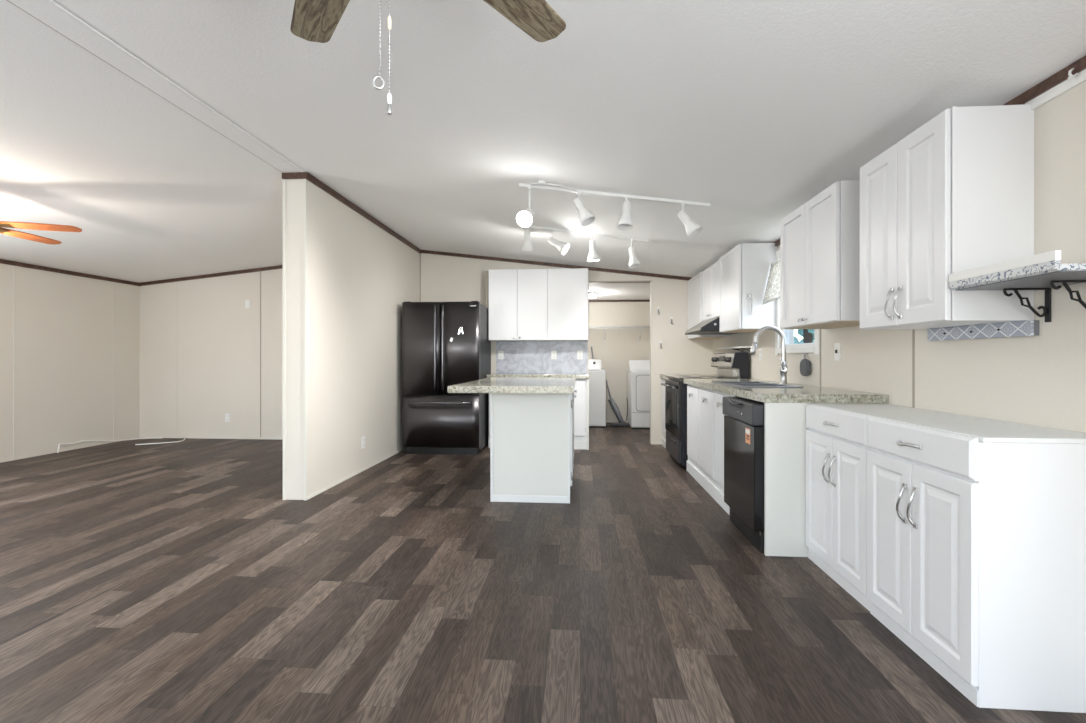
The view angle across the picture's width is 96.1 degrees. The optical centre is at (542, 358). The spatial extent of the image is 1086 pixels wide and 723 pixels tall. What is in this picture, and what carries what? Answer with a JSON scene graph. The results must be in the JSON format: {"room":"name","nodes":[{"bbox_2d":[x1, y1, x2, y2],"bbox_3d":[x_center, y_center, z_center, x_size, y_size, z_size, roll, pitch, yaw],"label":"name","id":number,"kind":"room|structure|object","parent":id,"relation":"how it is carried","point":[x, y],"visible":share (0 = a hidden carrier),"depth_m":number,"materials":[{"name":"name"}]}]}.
{"room":"kitchen","nodes":[
{"label":"kitchen","id":0,"kind":"room"},
{"bbox_2d":[0,263,139,460],"bbox_3d":[-6.078,-0.037,2.376,0.120,2.300,9.220,0,0,4],"label":"wall","id":1,"kind":"structure","parent":0,"point":[64,323],"depth_m":5.86,"materials":[{"name":"beige paint"}]},
{"bbox_2d":[13,266,14,458],"bbox_3d":[-5.791,0.043,5.343,0.003,2.140,0.012,0,0,4],"label":"trim","id":2,"kind":"structure","parent":1,"relation":"attached to","point":[13,266],"depth_m":5.34,"materials":[{"name":"white"}]},
{"bbox_2d":[0,259,139,285],"bbox_3d":[-6.007,-1.039,2.371,0.022,0.044,9.020,0,0,4],"label":"trim","id":3,"kind":"structure","parent":1,"relation":"attached to","point":[2,261],"depth_m":5.86,"materials":[{"name":"brown wood"}]},
{"bbox_2d":[0,436,139,462],"bbox_3d":[-6.014,1.104,2.372,0.008,0.018,9.020,0,0,4],"label":"baseboard","id":4,"kind":"structure","parent":1,"relation":"attached to","point":[139,436],"depth_m":5.82,"materials":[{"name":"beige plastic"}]},
{"bbox_2d":[114,282,114,439],"bbox_3d":[-5.704,0.043,6.491,0.003,2.140,0.012,0,0,4],"label":"trim","id":5,"kind":"structure","parent":1,"relation":"attached to","point":[114,282],"depth_m":6.49,"materials":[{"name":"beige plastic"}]},
{"bbox_2d":[286,179,419,499],"bbox_3d":[-1.847,-0.174,5.204,0.180,2.574,2.742,0,0,4],"label":"wall","id":6,"kind":"structure","parent":0,"point":[360,276],"depth_m":4.38,"materials":[{"name":"beige paint"}]},
{"bbox_2d":[283,179,285,499],"bbox_3d":[-2.035,-0.148,3.840,0.024,2.522,0.007,0,0,4],"label":"trim","id":7,"kind":"structure","parent":6,"relation":"attached to","point":[284,180],"depth_m":3.84,"materials":[{"name":"white wood"}]},
{"bbox_2d":[282,172,307,178],"bbox_3d":[-1.944,-1.431,3.824,0.205,0.045,0.024,0,0,4],"label":"trim","id":8,"kind":"structure","parent":6,"relation":"attached to","point":[298,175],"depth_m":3.81,"materials":[{"name":"brown wood"}]},
{"bbox_2d":[304,179,306,500],"bbox_3d":[-1.865,-0.148,3.833,0.015,2.522,0.018,0,0,4],"label":"trim","id":9,"kind":"structure","parent":6,"relation":"attached to","point":[305,180],"depth_m":3.82,"materials":[{"name":"white wood"}]},
{"bbox_2d":[306,448,403,499],"bbox_3d":[-1.753,1.104,5.196,0.008,0.018,2.742,0,0,4],"label":"baseboard","id":10,"kind":"structure","parent":6,"relation":"attached to","point":[358,472],"depth_m":4.56,"materials":[{"name":"white wood"}]},
{"bbox_2d":[361,436,364,448],"bbox_3d":[-1.780,0.830,4.832,0.010,0.116,0.072,0,0,4],"label":"power outlet","id":11,"kind":"object","parent":6,"relation":"attached to","point":[363,437],"visible":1,"depth_m":4.83,"materials":[{"name":"white plastic"}]},
{"bbox_2d":[307,173,421,253],"bbox_3d":[-1.747,-1.434,5.196,0.020,0.050,2.742,0,0,4],"label":"trim","id":12,"kind":"structure","parent":6,"relation":"attached to","point":[311,178],"depth_m":4.67,"materials":[{"name":"brown wood"}]},
{"bbox_2d":[420,254,420,301],"bbox_3d":[-1.649,-0.152,6.558,0.010,2.530,0.010,0,0,4],"label":"trim","id":13,"kind":"structure","parent":6,"relation":"attached to","point":[420,254],"depth_m":6.55,"materials":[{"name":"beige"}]},
{"bbox_2d":[140,253,712,442],"bbox_3d":[-1.794,-0.237,6.625,7.980,2.700,0.100,0,0,4],"label":"wall","id":14,"kind":"structure","parent":0,"point":[218,339],"depth_m":6.75,"materials":[{"name":"beige paint"}]},
{"bbox_2d":[176,282,176,436],"bbox_3d":[-5.122,0.013,6.825,0.010,2.200,0.003,0,0,4],"label":"trim","id":15,"kind":"structure","parent":14,"relation":"attached to","point":[176,282],"depth_m":6.82,"materials":[{"name":"beige plastic"}]},
{"bbox_2d":[140,265,282,285],"bbox_3d":[-3.758,-1.240,6.712,3.850,0.442,0.022,0,0,4],"label":"trim","id":16,"kind":"structure","parent":14,"relation":"attached to","point":[279,266],"depth_m":6.76,"materials":[{"name":"brown wood"}]},
{"bbox_2d":[140,436,282,439],"bbox_3d":[-3.758,1.102,6.718,3.850,0.022,0.010,0,0,4],"label":"baseboard","id":17,"kind":"structure","parent":14,"relation":"attached to","point":[140,436],"depth_m":6.77,"materials":[{"name":"white wood"}]},
{"bbox_2d":[225,414,229,421],"bbox_3d":[-4.373,0.821,6.765,0.072,0.116,0.010,0,0,4],"label":"power outlet","id":18,"kind":"object","parent":14,"relation":"attached to","point":[227,416],"visible":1,"depth_m":6.76,"materials":[{"name":"white plastic"}]},
{"bbox_2d":[245,300,249,308],"bbox_3d":[-4.082,-0.749,6.744,0.072,0.116,0.007,0,0,4],"label":"cover plate","id":19,"kind":"object","parent":14,"relation":"attached to","point":[247,302],"visible":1,"depth_m":6.74,"materials":[{"name":"white plastic"}]},
{"bbox_2d":[260,271,260,437],"bbox_3d":[-3.896,-0.047,6.732,0.012,2.320,0.004,0,0,4],"label":"trim","id":20,"kind":"structure","parent":14,"relation":"attached to","point":[260,271],"depth_m":6.73,"materials":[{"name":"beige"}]},
{"bbox_2d":[486,268,587,340],"bbox_3d":[-0.074,-0.677,6.273,1.303,0.895,0.342,0,0,4],"label":"upper cabinet","id":21,"kind":"object","parent":14,"relation":"attached to","point":[522,304],"visible":0.99,"depth_m":6.12,"materials":[{"name":"white paint"}]},
{"bbox_2d":[496,341,587,373],"bbox_3d":[-0.019,-0.015,6.433,1.206,0.427,0.011,0,0,4],"label":"backsplash","id":22,"kind":"structure","parent":14,"relation":"attached to","point":[530,357],"depth_m":6.43,"materials":[{"name":"grey tile"}]},
{"bbox_2d":[498,351,503,358],"bbox_3d":[-0.558,-0.046,6.464,0.072,0.116,0.010,0,0,4],"label":"power outlet","id":23,"kind":"object","parent":22,"relation":"attached to","point":[500,353],"visible":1,"depth_m":6.46,"materials":[{"name":"white plastic"}]},
{"bbox_2d":[551,351,556,358],"bbox_3d":[0.144,-0.046,6.411,0.072,0.116,0.010,0,0,4],"label":"power outlet","id":24,"kind":"object","parent":22,"relation":"attached to","point":[553,353],"visible":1,"depth_m":6.41,"materials":[{"name":"white plastic"}]},
{"bbox_2d":[577,351,582,358],"bbox_3d":[0.484,-0.046,6.385,0.072,0.116,0.010,0,0,4],"label":"power outlet","id":25,"kind":"object","parent":22,"relation":"attached to","point":[579,353],"visible":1,"depth_m":6.38,"materials":[{"name":"white plastic"}]},
{"bbox_2d":[421,250,691,280],"bbox_3d":[0.263,-1.216,6.407,3.845,0.491,0.022,0,0,4],"label":"trim","id":26,"kind":"structure","parent":14,"relation":"attached to","point":[422,251],"depth_m":6.41,"materials":[{"name":"brown wood"}]},
{"bbox_2d":[589,281,651,283],"bbox_3d":[1.012,-1.004,6.411,0.818,0.014,0.110,0,0,4],"label":"trim","id":27,"kind":"structure","parent":14,"relation":"attached to","point":[590,282],"depth_m":6.40,"materials":[{"name":"beige wood"}]},
{"bbox_2d":[650,282,651,443],"bbox_3d":[1.412,0.053,6.380,0.015,2.120,0.110,0,0,4],"label":"trim","id":28,"kind":"structure","parent":14,"relation":"attached to","point":[650,282],"depth_m":6.35,"materials":[{"name":"white"}]},
{"bbox_2d":[0,0,1085,282],"bbox_3d":[-2.091,-1.318,2.049,8.080,0.639,9.170,0,0,4],"label":"ceiling","id":29,"kind":"structure","parent":0,"point":[750,110],"depth_m":2.51,"materials":[{"name":"white paint"}]},
{"bbox_2d":[0,221,81,244],"bbox_3d":[-4.076,-1.018,3.487,1.253,0.494,1.222,0,0,4],"label":"ceiling fan","id":30,"kind":"object","parent":29,"relation":"hanging from","point":[6,224],"visible":1,"depth_m":3.62,"materials":[{"name":"orange wood"}]},
{"bbox_2d":[7,0,282,172],"bbox_3d":[-2.275,-1.459,0.712,0.008,0.004,6.276,0,0,4],"label":"trim","id":31,"kind":"structure","parent":29,"relation":"attached to","point":[7,0],"depth_m":2.45,"materials":[{"name":"beige"}]},
{"bbox_2d":[8,0,301,172],"bbox_3d":[-2.191,-1.458,0.706,0.159,0.006,6.276,0,0,4],"label":"ceiling beam","id":32,"kind":"structure","parent":29,"relation":"attached to","point":[44,11],"depth_m":2.48,"materials":[{"name":"white"}]},
{"bbox_2d":[48,0,303,171],"bbox_3d":[-2.104,-1.457,0.699,0.007,0.010,6.276,0,0,4],"label":"trim","id":33,"kind":"structure","parent":29,"relation":"attached to","point":[51,1],"depth_m":2.48,"materials":[{"name":"white plastic"}]},
{"bbox_2d":[290,0,565,114],"bbox_3d":[-0.353,-0.889,0.945,1.263,0.763,1.232,0,0,4],"label":"ceiling fan","id":34,"kind":"object","parent":29,"relation":"hanging from","point":[312,20],"visible":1,"depth_m":1.42,"materials":[{"name":"brown wood"}]},
{"bbox_2d":[521,225,649,268],"bbox_3d":[0.399,-1.070,4.644,1.241,0.409,0.200,0,0,4],"label":"track light","id":35,"kind":"object","parent":29,"relation":"attached to","point":[526,246],"visible":0.98,"depth_m":4.64,"materials":[{"name":"white metal"}]},
{"bbox_2d":[516,180,709,238],"bbox_3d":[0.503,-1.058,3.477,1.381,0.405,0.203,0,0,-2],"label":"track light","id":36,"kind":"object","parent":29,"relation":"attached to","point":[524,219],"visible":1,"depth_m":3.48,"materials":[{"name":"white metal"}]},
{"bbox_2d":[0,422,1085,722],"bbox_3d":[-2.009,1.143,3.136,8.080,0.060,11.350,0,0,4],"label":"floor","id":37,"kind":"structure","parent":0,"point":[397,591],"depth_m":2.19,"materials":[{"name":"plastic"}]},
{"bbox_2d":[57,437,162,452],"bbox_3d":[-5.633,1.062,6.323,0.279,0.106,1.144,0,0,21],"label":"cable","id":38,"kind":"object","parent":37,"relation":"on","point":[151,437],"visible":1,"depth_m":6.24,"materials":[{"name":"white plastic"}]},
{"bbox_2d":[0,500,290,643],"bbox_3d":[-2.212,1.112,0.704,0.006,0.001,6.270,0,0,4],"label":"trim","id":39,"kind":"structure","parent":37,"relation":"on","point":[290,500],"depth_m":2.43,"materials":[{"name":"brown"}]},
{"bbox_2d":[135,437,185,444],"bbox_3d":[-4.999,1.105,6.474,0.251,0.021,0.588,0,0,28],"label":"cable","id":40,"kind":"object","parent":37,"relation":"on","point":[185,437],"visible":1,"depth_m":6.39,"materials":[{"name":"white plastic"}]},
{"bbox_2d":[402,301,490,454],"bbox_3d":[-1.162,0.224,6.005,0.914,1.778,0.860,0,0,4],"label":"refrigerator","id":41,"kind":"object","parent":37,"relation":"on","point":[435,420],"visible":0.96,"depth_m":5.65,"materials":[{"name":"black metal"}]},
{"bbox_2d":[490,390,576,503],"bbox_3d":[-0.032,0.682,4.379,0.662,0.862,1.232,0,0,4],"label":"kitchen island","id":42,"kind":"object","parent":37,"relation":"on","point":[532,434],"visible":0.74,"depth_m":3.77,"materials":[{"name":"white wood"}]},
{"bbox_2d":[448,377,575,392],"bbox_3d":[-0.174,0.224,4.301,0.907,0.050,1.647,0,0,4],"label":"island countertop","id":43,"kind":"structure","parent":42,"relation":"on","point":[491,384],"depth_m":3.60,"materials":[{"name":"stone"}]},
{"bbox_2d":[488,378,588,449],"bbox_3d":[-0.044,0.678,6.216,1.243,0.870,0.450,0,0,4],"label":"base cabinet","id":44,"kind":"object","parent":37,"relation":"on","point":[581,402],"visible":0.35,"depth_m":5.97,"materials":[{"name":"white paint"}]},
{"bbox_2d":[487,373,588,377],"bbox_3d":[-0.054,0.221,6.207,1.254,0.044,0.470,0,0,4],"label":"countertop","id":45,"kind":"structure","parent":44,"relation":"on","point":[493,374],"depth_m":5.99,"materials":[{"name":"stone"}]},
{"bbox_2d":[589,359,605,427],"bbox_3d":[0.689,0.563,8.126,0.685,1.100,0.570,0,0,4],"label":"washing machine","id":46,"kind":"object","parent":37,"relation":"on","point":[597,375],"visible":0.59,"depth_m":7.83,"materials":[{"name":"white metal"}]},
{"bbox_2d":[606,380,628,425],"bbox_3d":[1.237,0.738,8.137,0.366,0.740,0.376,0,0,4],"label":"stick vacuum","id":47,"kind":"object","parent":37,"relation":"on","point":[612,403],"visible":0.99,"depth_m":8.07,"materials":[{"name":"grey plastic"}]},
{"bbox_2d":[627,360,649,428],"bbox_3d":[1.760,0.568,7.989,0.688,1.090,0.682,0,0,4],"label":"dryer","id":48,"kind":"object","parent":37,"relation":"on","point":[638,375],"visible":0.39,"depth_m":7.68,"materials":[{"name":"white metal"}]},
{"bbox_2d":[661,379,665,447],"bbox_3d":[1.813,0.682,5.971,0.680,0.862,0.652,0,0,4],"label":"base cabinet","id":49,"kind":"object","parent":37,"relation":"on","point":[663,430],"visible":0.07,"depth_m":6.16,"materials":[{"name":"white wood"}]},
{"bbox_2d":[660,374,717,378],"bbox_3d":[1.821,0.224,5.968,0.670,0.050,0.662,0,0,4],"label":"countertop","id":50,"kind":"structure","parent":49,"relation":"on","point":[663,376],"depth_m":6.07,"materials":[{"name":"stone"}]},
{"bbox_2d":[661,352,747,465],"bbox_3d":[1.699,0.509,5.254,0.737,1.148,0.769,0,0,4],"label":"range","id":51,"kind":"object","parent":37,"relation":"on","point":[730,365],"visible":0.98,"depth_m":5.00,"materials":[{"name":"black metal"}]},
{"bbox_2d":[666,375,746,379],"bbox_3d":[1.727,0.208,5.252,0.670,0.024,0.769,0,0,4],"label":"cooktop","id":52,"kind":"object","parent":51,"relation":"in","point":[671,377],"depth_m":5.03,"materials":[{"name":"black glass"}]},
{"bbox_2d":[686,385,737,514],"bbox_3d":[1.670,0.682,4.091,0.678,0.862,1.488,0,0,4],"label":"base cabinet","id":53,"kind":"object","parent":37,"relation":"on","point":[705,416],"visible":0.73,"depth_m":4.05,"materials":[{"name":"white wood"}]},
{"bbox_2d":[684,378,888,403],"bbox_3d":[1.656,0.224,3.783,0.670,0.050,2.135,0,0,4],"label":"countertop","id":54,"kind":"structure","parent":53,"relation":"on","point":[808,393],"depth_m":2.86,"materials":[{"name":"stone"}]},
{"bbox_2d":[711,381,802,387],"bbox_3d":[1.600,0.284,3.730,0.417,0.187,0.770,0,0,4],"label":"sink","id":55,"kind":"object","parent":54,"relation":"in","point":[732,383],"visible":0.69,"depth_m":3.72,"materials":[{"name":"silver metal"}]},
{"bbox_2d":[724,382,759,382],"bbox_3d":[1.615,0.288,3.912,0.362,0.180,0.346,0,0,4],"label":"basin","id":56,"kind":"object","parent":55,"relation":"in","point":[724,382],"depth_m":4.08,"materials":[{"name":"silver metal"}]},
{"bbox_2d":[742,385,782,385],"bbox_3d":[1.588,0.288,3.547,0.362,0.180,0.346,0,0,4],"label":"basin","id":57,"kind":"object","parent":55,"relation":"in","point":[742,385],"depth_m":3.71,"materials":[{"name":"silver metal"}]},
{"bbox_2d":[750,326,787,384],"bbox_3d":[1.732,-0.026,3.719,0.283,0.450,0.121,0,0,4],"label":"faucet","id":58,"kind":"object","parent":54,"relation":"on","point":[783,368],"visible":0.99,"depth_m":3.73,"materials":[{"name":"silver metal"}]},
{"bbox_2d":[723,397,763,552],"bbox_3d":[1.547,0.686,3.053,0.697,0.846,0.594,0,0,4],"label":"dishwasher","id":59,"kind":"object","parent":37,"relation":"on","point":[743,417],"visible":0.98,"depth_m":2.93,"materials":[{"name":"black metal"}]},
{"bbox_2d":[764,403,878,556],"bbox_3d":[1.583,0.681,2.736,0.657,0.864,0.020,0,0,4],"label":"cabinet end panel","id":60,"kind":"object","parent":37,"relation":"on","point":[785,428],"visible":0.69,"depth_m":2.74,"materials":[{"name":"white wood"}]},
{"bbox_2d":[806,404,870,610],"bbox_3d":[1.645,0.684,2.421,0.478,0.858,0.590,0,0,4],"label":"base cabinet","id":61,"kind":"object","parent":37,"relation":"on","point":[836,440],"visible":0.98,"depth_m":2.38,"materials":[{"name":"white paint"}]},
{"bbox_2d":[867,417,1085,712],"bbox_3d":[1.598,0.684,1.831,0.484,0.858,0.584,0,0,4],"label":"base cabinet","id":62,"kind":"object","parent":37,"relation":"on","point":[976,551],"visible":1,"depth_m":1.55,"materials":[{"name":"white paint"}]},
{"bbox_2d":[810,403,1085,443],"bbox_3d":[1.653,0.260,2.122,0.421,0.017,1.182,0,0,4],"label":"countertop","id":63,"kind":"structure","parent":62,"relation":"on","point":[985,430],"depth_m":1.83,"materials":[{"name":"white plastic"}]},
{"bbox_2d":[589,302,649,422],"bbox_3d":[1.199,-0.037,8.534,2.300,2.300,0.100,0,0,4],"label":"wall","id":64,"kind":"structure","parent":0,"point":[620,346],"depth_m":8.48,"materials":[{"name":"beige paint"}]},
{"bbox_2d":[589,326,649,341],"bbox_3d":[1.231,-0.414,8.299,2.160,0.254,0.367,0,0,4],"label":"wire shelf","id":65,"kind":"object","parent":64,"relation":"attached to","point":[605,327],"visible":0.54,"depth_m":8.19,"materials":[{"name":"white metal"}]},
{"bbox_2d":[589,300,649,301],"bbox_3d":[1.244,-1.000,8.470,2.200,0.035,0.020,0,0,4],"label":"trim","id":66,"kind":"structure","parent":64,"relation":"attached to","point":[589,300],"depth_m":8.46,"materials":[{"name":"brown wood"}]},
{"bbox_2d":[589,283,649,299],"bbox_3d":[1.145,-1.047,7.495,2.350,0.060,2.080,0,0,4],"label":"ceiling","id":67,"kind":"structure","parent":0,"point":[607,291],"depth_m":7.41,"materials":[{"name":"white paint"}]},
{"bbox_2d":[589,292,598,298],"bbox_3d":[0.764,-0.973,7.564,0.220,0.088,0.220,0,0,4],"label":"dome light","id":68,"kind":"object","parent":67,"relation":"attached to","point":[592,295],"visible":0.82,"depth_m":7.49,"materials":[{"name":"white glass"}]},
{"bbox_2d":[713,82,1085,432],"bbox_3d":[1.980,0.013,2.833,0.120,2.200,11.350,0,0,4],"label":"wall","id":69,"kind":"structure","parent":0,"point":[1036,380],"depth_m":1.89,"materials":[{"name":"beige paint"}]},
{"bbox_2d":[688,272,728,338],"bbox_3d":[1.995,-0.622,5.939,0.319,0.754,0.695,0,0,4],"label":"upper cabinet","id":70,"kind":"object","parent":69,"relation":"attached to","point":[695,283],"visible":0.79,"depth_m":5.88,"materials":[{"name":"white paint"}]},
{"bbox_2d":[702,260,718,320],"bbox_3d":[1.932,-0.710,5.219,0.336,0.565,0.730,0,0,4],"label":"upper cabinet","id":71,"kind":"object","parent":69,"relation":"attached to","point":[710,276],"visible":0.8,"depth_m":5.23,"materials":[{"name":"white paint"}]},
{"bbox_2d":[685,316,735,334],"bbox_3d":[1.850,-0.348,5.218,0.500,0.152,0.734,0,0,4],"label":"range hood","id":72,"kind":"object","parent":71,"relation":"attached to","point":[710,326],"visible":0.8,"depth_m":5.05,"materials":[{"name":"silver metal"}]},
{"bbox_2d":[717,346,751,351],"bbox_3d":[2.019,-0.094,5.132,0.150,0.051,0.820,0,0,4],"label":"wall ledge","id":73,"kind":"object","parent":69,"relation":"attached to","point":[739,348],"visible":0.85,"depth_m":4.91,"materials":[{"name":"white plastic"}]},
{"bbox_2d":[719,243,776,332],"bbox_3d":[1.889,-0.627,4.536,0.319,0.744,0.619,0,0,4],"label":"upper cabinet","id":74,"kind":"object","parent":69,"relation":"attached to","point":[745,262],"visible":0.81,"depth_m":4.24,"materials":[{"name":"white paint"}]},
{"bbox_2d":[746,279,752,314],"bbox_3d":[1.790,-0.530,4.224,0.059,0.313,0.016,0,0,-3],"label":"hook","id":75,"kind":"object","parent":74,"relation":"attached to","point":[748,295],"visible":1,"depth_m":4.22,"materials":[{"name":"silver metal"}]},
{"bbox_2d":[759,348,761,360],"bbox_3d":[2.049,-0.037,4.598,0.010,0.116,0.072,0,0,4],"label":"power outlet","id":76,"kind":"object","parent":69,"relation":"attached to","point":[760,349],"visible":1,"depth_m":4.59,"materials":[{"name":"white plastic"}]},
{"bbox_2d":[775,249,819,354],"bbox_3d":[2.019,-0.477,3.843,0.094,0.900,0.770,0,0,4],"label":"window","id":77,"kind":"structure","parent":69,"relation":"in","point":[797,340],"depth_m":3.87,"materials":[{"name":"white plastic"}]},
{"bbox_2d":[762,260,779,304],"bbox_3d":[1.911,-0.639,3.801,0.141,0.355,0.830,0,0,4],"label":"lace valance","id":78,"kind":"object","parent":77,"relation":"hanging from","point":[772,293],"visible":0.31,"depth_m":4.08,"materials":[{"name":"white fabric"}]},
{"bbox_2d":[780,180,859,328],"bbox_3d":[1.757,-0.580,2.993,0.348,0.758,0.745,0,0,4],"label":"upper cabinet","id":79,"kind":"object","parent":69,"relation":"attached to","point":[820,239],"visible":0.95,"depth_m":2.81,"materials":[{"name":"white paint"}]},
{"bbox_2d":[820,329,820,385],"bbox_3d":[1.965,-0.395,3.456,0.004,1.185,0.014,0,0,4],"label":"trim","id":80,"kind":"structure","parent":69,"relation":"attached to","point":[820,329],"depth_m":3.45,"materials":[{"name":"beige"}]},
{"bbox_2d":[834,343,840,359],"bbox_3d":[1.940,-0.045,3.224,0.018,0.116,0.072,0,0,4],"label":"light switch","id":81,"kind":"object","parent":69,"relation":"attached to","point":[837,346],"visible":1,"depth_m":3.22,"materials":[{"name":"white plastic"}]},
{"bbox_2d":[912,329,914,407],"bbox_3d":[1.892,-0.367,2.492,0.004,1.240,0.012,0,0,4],"label":"trim","id":82,"kind":"structure","parent":69,"relation":"attached to","point":[913,330],"depth_m":2.49,"materials":[{"name":"beige"}]},
{"bbox_2d":[774,55,1085,245],"bbox_3d":[1.830,-0.990,1.777,0.020,0.040,9.020,0,0,4],"label":"trim","id":83,"kind":"structure","parent":69,"relation":"attached to","point":[1079,65],"depth_m":1.76,"materials":[{"name":"brown wood"}]},
{"bbox_2d":[860,104,1033,329],"bbox_3d":[1.695,-0.549,2.134,0.342,0.811,0.593,0,0,4],"label":"upper cabinet","id":84,"kind":"object","parent":69,"relation":"attached to","point":[955,194],"visible":1,"depth_m":1.87,"materials":[{"name":"white paint"}]},
{"bbox_2d":[927,320,1038,340],"bbox_3d":[1.846,-0.114,2.084,0.034,0.060,0.545,0,0,4],"label":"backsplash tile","id":85,"kind":"object","parent":69,"relation":"attached to","point":[1025,327],"visible":1,"depth_m":2.01,"materials":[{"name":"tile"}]},
{"bbox_2d":[949,250,1085,321],"bbox_3d":[1.674,-0.225,1.629,0.308,0.186,0.416,0,0,4],"label":"wall shelf","id":86,"kind":"object","parent":69,"relation":"attached to","point":[1043,271],"visible":1,"depth_m":1.60,"materials":[{"name":"stone"}]},
{"bbox_2d":[1025,69,1085,109],"bbox_3d":[1.666,-0.952,-0.432,0.012,0.036,4.590,0,0,4],"label":"trim","id":87,"kind":"structure","parent":69,"relation":"attached to","point":[1066,85],"depth_m":1.73,"materials":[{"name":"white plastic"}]},
{"bbox_2d":[1068,68,1077,79],"bbox_3d":[1.800,-0.972,1.663,0.026,0.037,0.024,0,0,4],"label":"ceiling hook","id":88,"kind":"object","parent":69,"relation":"attached to","point":[1071,76],"visible":1,"depth_m":1.66,"materials":[{"name":"white plastic"}]},
{"bbox_3d":[1.962,-0.030,3.642,0.038,0.045,0.016,0,0,4],"label":"wall hook","id":89,"kind":"object","parent":69,"relation":"attached to","visible":0},
{"bbox_2d":[800,354,810,375],"bbox_3d":[1.956,0.049,3.643,0.030,0.166,0.124,0,0,4],"label":"scrubber","id":90,"kind":"object","parent":89,"relation":"hanging from","point":[805,367],"visible":1,"depth_m":3.62,"materials":[{"name":"grey plastic"}]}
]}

